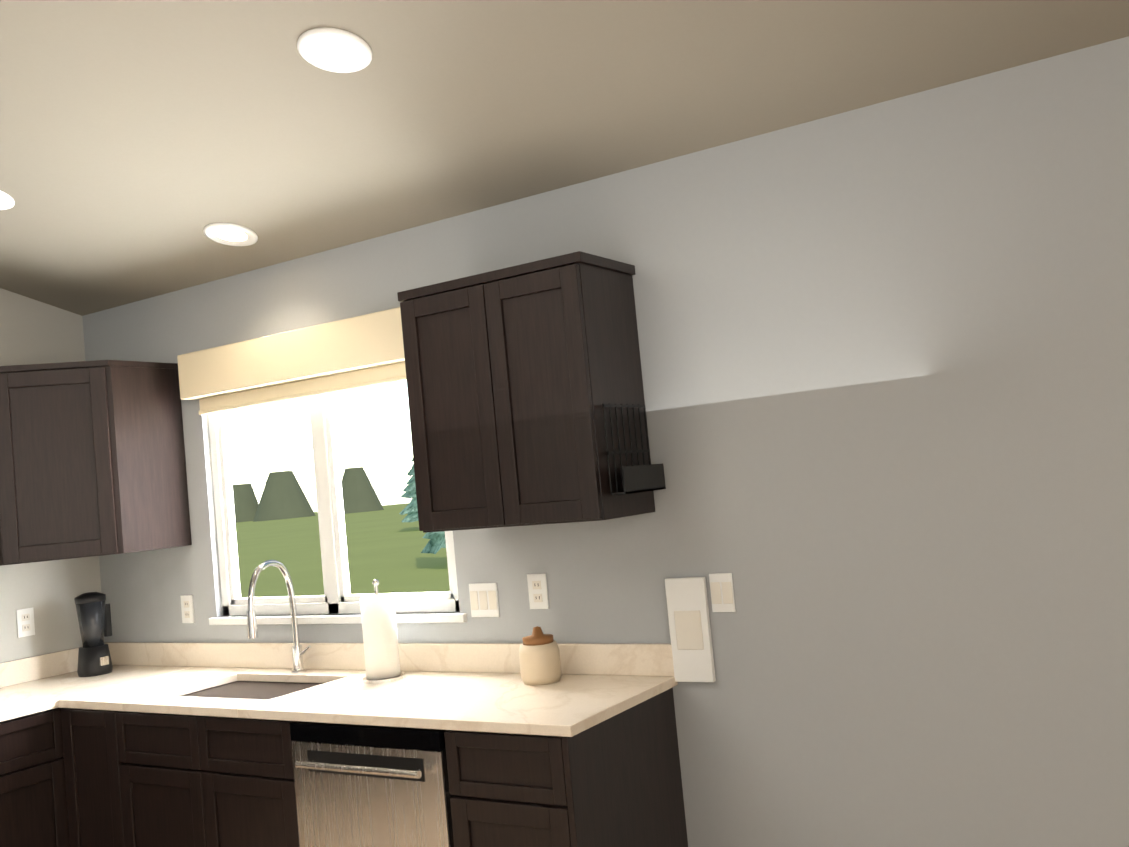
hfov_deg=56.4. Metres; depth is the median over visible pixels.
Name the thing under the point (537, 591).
electrical outlet
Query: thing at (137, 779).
base cabinet
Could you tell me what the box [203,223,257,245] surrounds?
recessed light
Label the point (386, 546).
lawn
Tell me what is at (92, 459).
upper cabinet
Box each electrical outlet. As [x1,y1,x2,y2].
[16,607,34,637]
[180,595,194,622]
[527,574,548,608]
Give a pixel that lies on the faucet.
(297, 651)
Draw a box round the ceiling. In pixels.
[0,0,1128,315]
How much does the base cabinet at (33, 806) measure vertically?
0.885 m
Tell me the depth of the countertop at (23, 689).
4.23 m
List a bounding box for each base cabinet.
[0,708,69,846]
[61,681,322,846]
[444,687,687,846]
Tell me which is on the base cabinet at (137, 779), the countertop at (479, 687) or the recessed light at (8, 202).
the countertop at (479, 687)
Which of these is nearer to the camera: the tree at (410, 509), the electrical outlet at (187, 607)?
the electrical outlet at (187, 607)
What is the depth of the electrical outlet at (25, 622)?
4.52 m
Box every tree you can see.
[399,458,418,521]
[421,531,445,553]
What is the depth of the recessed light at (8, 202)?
3.74 m
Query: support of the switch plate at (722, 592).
attached to the wall at (884, 352)
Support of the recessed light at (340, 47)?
in the ceiling
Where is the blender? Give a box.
[74,592,112,676]
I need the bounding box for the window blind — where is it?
[177,307,406,414]
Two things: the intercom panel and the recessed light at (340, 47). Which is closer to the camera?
the recessed light at (340, 47)
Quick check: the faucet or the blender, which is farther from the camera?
the blender
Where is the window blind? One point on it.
(359, 352)
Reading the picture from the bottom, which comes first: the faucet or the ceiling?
the faucet
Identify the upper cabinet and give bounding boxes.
[0,360,191,565]
[397,251,654,532]
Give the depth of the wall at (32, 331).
4.65 m
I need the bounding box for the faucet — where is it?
[247,560,310,673]
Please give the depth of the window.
4.15 m
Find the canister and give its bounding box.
[519,626,561,684]
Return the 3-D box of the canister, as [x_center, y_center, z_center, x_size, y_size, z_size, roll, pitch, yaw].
[-0.082,0.746,3.405,0.132,0.178,0.132,-7,-4,32]
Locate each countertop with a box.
[0,642,677,736]
[0,666,55,721]
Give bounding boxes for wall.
[0,288,104,757]
[82,36,1128,846]
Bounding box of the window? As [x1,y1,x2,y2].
[208,393,466,624]
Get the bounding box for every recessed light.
[0,190,14,209]
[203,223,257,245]
[297,27,371,72]
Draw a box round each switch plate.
[469,583,499,616]
[709,573,735,611]
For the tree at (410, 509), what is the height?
8.000 m
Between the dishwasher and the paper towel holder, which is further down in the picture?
the dishwasher
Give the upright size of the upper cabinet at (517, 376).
0.790 m
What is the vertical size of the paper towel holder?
0.354 m
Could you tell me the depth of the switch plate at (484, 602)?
3.68 m
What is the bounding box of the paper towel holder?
[360,579,404,683]
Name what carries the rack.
attached to the upper cabinet at (517, 376)
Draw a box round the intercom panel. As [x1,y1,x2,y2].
[665,577,715,681]
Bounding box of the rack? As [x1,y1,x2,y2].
[602,403,665,494]
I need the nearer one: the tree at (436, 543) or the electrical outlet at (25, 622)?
the electrical outlet at (25, 622)
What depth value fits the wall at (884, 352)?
3.00 m
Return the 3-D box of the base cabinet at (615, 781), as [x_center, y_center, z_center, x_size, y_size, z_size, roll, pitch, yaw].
[0.038,1.285,3.123,0.417,0.885,0.631,-7,-4,32]
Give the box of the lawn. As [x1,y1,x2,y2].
[235,503,449,597]
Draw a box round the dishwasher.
[290,721,453,846]

